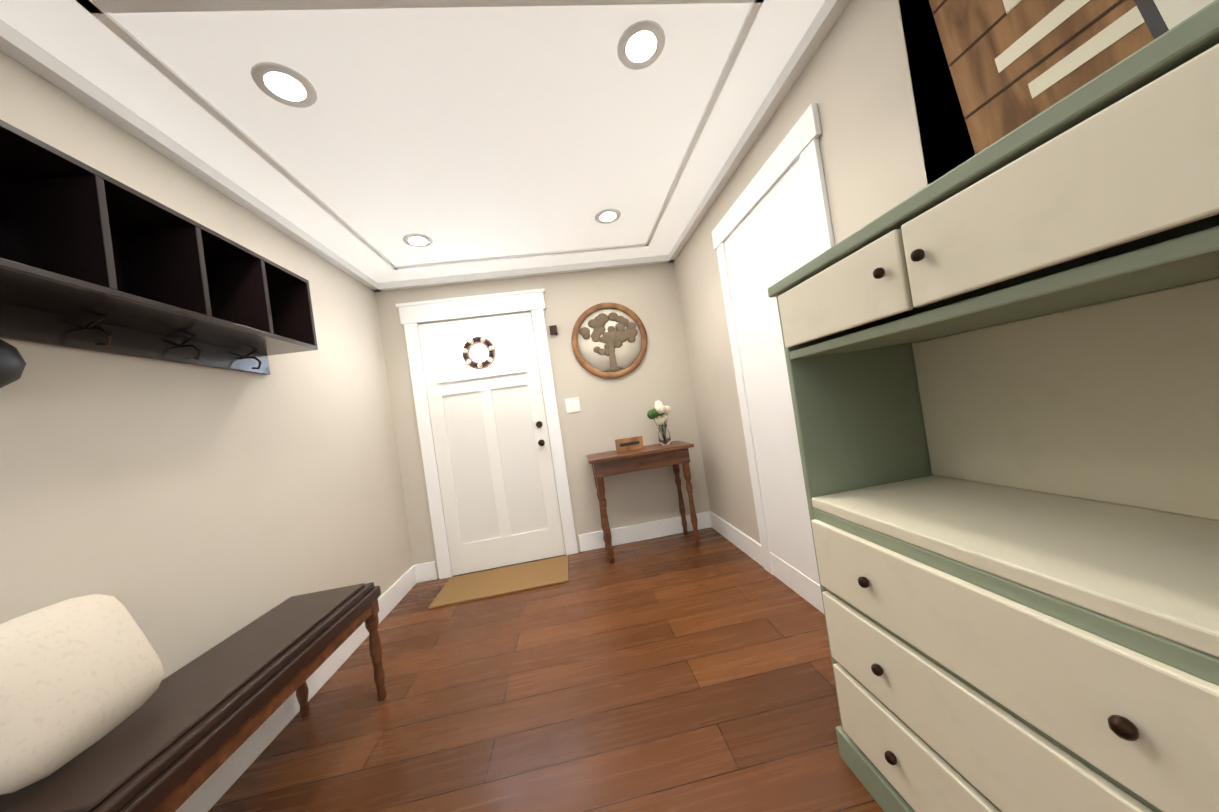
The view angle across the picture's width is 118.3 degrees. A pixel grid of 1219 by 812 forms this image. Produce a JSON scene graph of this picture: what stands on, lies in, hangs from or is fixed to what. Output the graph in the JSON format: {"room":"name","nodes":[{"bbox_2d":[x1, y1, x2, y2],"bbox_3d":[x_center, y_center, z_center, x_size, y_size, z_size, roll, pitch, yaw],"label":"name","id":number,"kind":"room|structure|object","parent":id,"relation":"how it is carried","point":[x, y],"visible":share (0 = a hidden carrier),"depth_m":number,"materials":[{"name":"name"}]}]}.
{"room":"entryway","nodes":[
{"label":"entryway","id":0,"kind":"room"},
{"bbox_2d":[0,51,412,679],"bbox_3d":[-1.315,-0.461,-2.003,0.150,3.500,10.170,-8,-1,-7],"label":"wall","id":1,"kind":"structure","parent":0,"point":[182,513],"depth_m":1.33,"materials":[{"name":"beige paint"}]},
{"bbox_2d":[0,119,317,387],"bbox_3d":[-1.468,-0.315,1.212,0.240,0.585,1.060,-8,-1,-7],"label":"cubby shelf","id":2,"kind":"object","parent":1,"relation":"attached to","point":[92,259],"visible":1,"depth_m":1.10,"materials":[{"name":"brown wood"}]},
{"bbox_2d":[175,564,422,811],"bbox_3d":[-0.989,1.189,-2.014,0.019,0.140,9.870,-8,-1,-7],"label":"baseboard","id":3,"kind":"structure","parent":1,"relation":"attached to","point":[211,790],"depth_m":1.52,"materials":[{"name":"white wood"}]},
{"bbox_2d":[0,0,850,291],"bbox_3d":[-0.548,-1.251,1.917,2.480,0.260,2.300,-8,-1,-7],"label":"ceiling","id":4,"kind":"structure","parent":0,"point":[480,140],"depth_m":1.44,"materials":[{"name":"white paint"}]},
{"bbox_2d":[250,61,317,107],"bbox_3d":[-1.108,-1.093,1.245,0.172,0.006,0.172,-8,-1,-7],"label":"recessed light","id":5,"kind":"object","parent":4,"relation":"in","point":[284,84],"visible":1,"depth_m":1.24,"materials":[{"name":"beige"}]},
{"bbox_2d":[403,234,432,246],"bbox_3d":[-1.231,-1.061,2.338,0.172,0.006,0.172,-8,-1,-7],"label":"recessed light","id":6,"kind":"object","parent":4,"relation":"in","point":[417,240],"visible":1,"depth_m":2.33,"materials":[{"name":"beige"}]},
{"bbox_2d":[595,209,620,223],"bbox_3d":[-0.011,-1.239,2.380,0.172,0.006,0.172,-8,-1,-7],"label":"recessed light","id":7,"kind":"object","parent":4,"relation":"in","point":[606,216],"visible":1,"depth_m":2.37,"materials":[{"name":"beige"}]},
{"bbox_2d":[617,20,664,69],"bbox_3d":[0.112,-1.270,1.287,0.172,0.006,0.172,-8,-1,-7],"label":"recessed light","id":8,"kind":"object","parent":4,"relation":"in","point":[641,44],"visible":1,"depth_m":1.28,"materials":[{"name":"beige"}]},
{"bbox_2d":[375,262,709,578],"bbox_3d":[-0.376,-0.129,3.137,3.080,2.700,0.150,-8,-1,-7],"label":"wall","id":9,"kind":"structure","parent":0,"point":[608,415],"depth_m":3.09,"materials":[{"name":"beige paint"}]},
{"bbox_2d":[396,288,577,578],"bbox_3d":[-0.934,0.195,2.935,1.235,2.215,0.104,-8,-1,-7],"label":"entry door","id":10,"kind":"structure","parent":9,"relation":"in","point":[487,457],"depth_m":2.96,"materials":[{"name":"white wood"}]},
{"bbox_2d":[565,397,580,412],"bbox_3d":[-0.309,-0.008,3.056,0.120,0.120,0.016,-8,-1,-7],"label":"light switch","id":11,"kind":"object","parent":9,"relation":"attached to","point":[572,404],"visible":1,"depth_m":3.06,"materials":[{"name":"white plastic"}]},
{"bbox_2d":[572,302,647,378],"bbox_3d":[0.003,-0.558,3.102,0.650,0.650,0.060,-8,-1,-7],"label":"art","id":12,"kind":"object","parent":9,"relation":"attached to","point":[609,340],"visible":1,"depth_m":3.10},
{"bbox_2d":[578,511,710,551],"bbox_3d":[0.310,1.064,3.094,1.140,0.140,0.019,-8,-1,-7],"label":"baseboard","id":13,"kind":"structure","parent":9,"relation":"attached to","point":[670,526],"depth_m":3.08,"materials":[{"name":"white wood"}]},
{"bbox_2d":[208,527,883,811],"bbox_3d":[1.552,0.954,-1.722,5.750,0.120,10.470,-8,-1,-7],"label":"floor","id":14,"kind":"structure","parent":0,"point":[680,672],"depth_m":1.44,"materials":[{"name":"laminate"}]},
{"bbox_2d":[0,582,385,811],"bbox_3d":[-1.162,1.061,1.146,0.390,0.522,1.030,-8,-1,-7],"label":"bench","id":15,"kind":"object","parent":14,"relation":"on","point":[178,739],"visible":1,"depth_m":0.97,"materials":[{"name":"wood"}]},
{"bbox_2d":[0,594,164,794],"bbox_3d":[-1.275,0.633,0.844,0.190,0.319,0.376,-8,-1,-7],"label":"pillow","id":16,"kind":"object","parent":15,"relation":"on","point":[79,675],"visible":1,"depth_m":0.82,"materials":[{"name":"beige fabric"}]},
{"bbox_2d":[428,555,568,608],"bbox_3d":[-0.766,1.279,2.685,0.930,0.014,0.460,-8,-1,-7],"label":"doormat","id":17,"kind":"object","parent":14,"relation":"on","point":[498,581],"visible":1,"depth_m":2.64,"materials":[{"name":"beige wicker"}]},
{"bbox_2d":[586,441,699,563],"bbox_3d":[0.277,0.738,2.885,0.800,0.790,0.395,-8,-1,-7],"label":"console table","id":18,"kind":"object","parent":14,"relation":"on","point":[675,454],"visible":0.98,"depth_m":2.74,"materials":[{"name":"brown wood"}]},
{"bbox_2d":[615,436,643,451],"bbox_3d":[0.159,0.305,2.924,0.220,0.099,0.036,-8,-1,-7],"label":"block sign","id":19,"kind":"object","parent":18,"relation":"on","point":[628,444],"visible":1,"depth_m":2.91,"materials":[{"name":"brown wood"}]},
{"bbox_2d":[647,401,670,445],"bbox_3d":[0.418,0.134,2.930,0.190,0.363,0.180,-8,-1,-7],"label":"vase","id":20,"kind":"object","parent":18,"relation":"on","point":[658,411],"visible":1,"depth_m":2.90,"materials":[{"name":"clear glass"}]},
{"bbox_2d":[767,0,1218,811],"bbox_3d":[0.837,0.305,0.693,0.466,1.430,0.880,-8,-1,-7],"label":"hutch","id":21,"kind":"object","parent":14,"relation":"on","point":[1001,354],"visible":1,"depth_m":0.65,"materials":[{"name":"beige wood"}]},
{"bbox_2d":[929,0,1153,153],"bbox_3d":[0.838,-0.807,0.600,0.144,0.765,0.516,-8,-1,-7],"label":"sign","id":22,"kind":"object","parent":21,"relation":"on","point":[1013,65],"visible":0.5,"depth_m":0.74,"materials":[{"name":"brown wood"}]},
{"bbox_2d":[1134,0,1214,38],"bbox_3d":[0.731,-0.497,0.428,0.053,0.179,0.140,-9,-1,18],"label":"photo frame","id":23,"kind":"object","parent":21,"relation":"on","point":[1160,17],"depth_m":0.48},
{"bbox_2d":[673,0,975,542],"bbox_3d":[1.008,-0.217,1.322,0.150,2.430,3.770,-8,-1,-7],"label":"wall","id":24,"kind":"structure","parent":0,"point":[854,81],"depth_m":1.30,"materials":[{"name":"beige paint"}]},
{"bbox_2d":[707,511,824,614],"bbox_3d":[1.088,0.928,1.327,0.016,0.140,3.710,-8,-1,-7],"label":"baseboard","id":25,"kind":"structure","parent":24,"relation":"attached to","point":[808,589],"depth_m":2.15,"materials":[{"name":"white wood"}]},
{"bbox_2d":[712,103,834,584],"bbox_3d":[0.854,-0.057,1.843,0.074,2.170,0.970,-8,-1,-7],"label":"closet door","id":26,"kind":"structure","parent":24,"relation":"in","point":[773,226],"depth_m":1.90,"materials":[{"name":"white wood"}]},
{"bbox_2d":[899,0,974,183],"bbox_3d":[0.990,-0.760,0.973,5.150,3.500,0.150,-8,-1,-7],"label":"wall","id":27,"kind":"structure","parent":0,"point":[915,82],"depth_m":0.99,"materials":[{"name":"black"}]}
]}

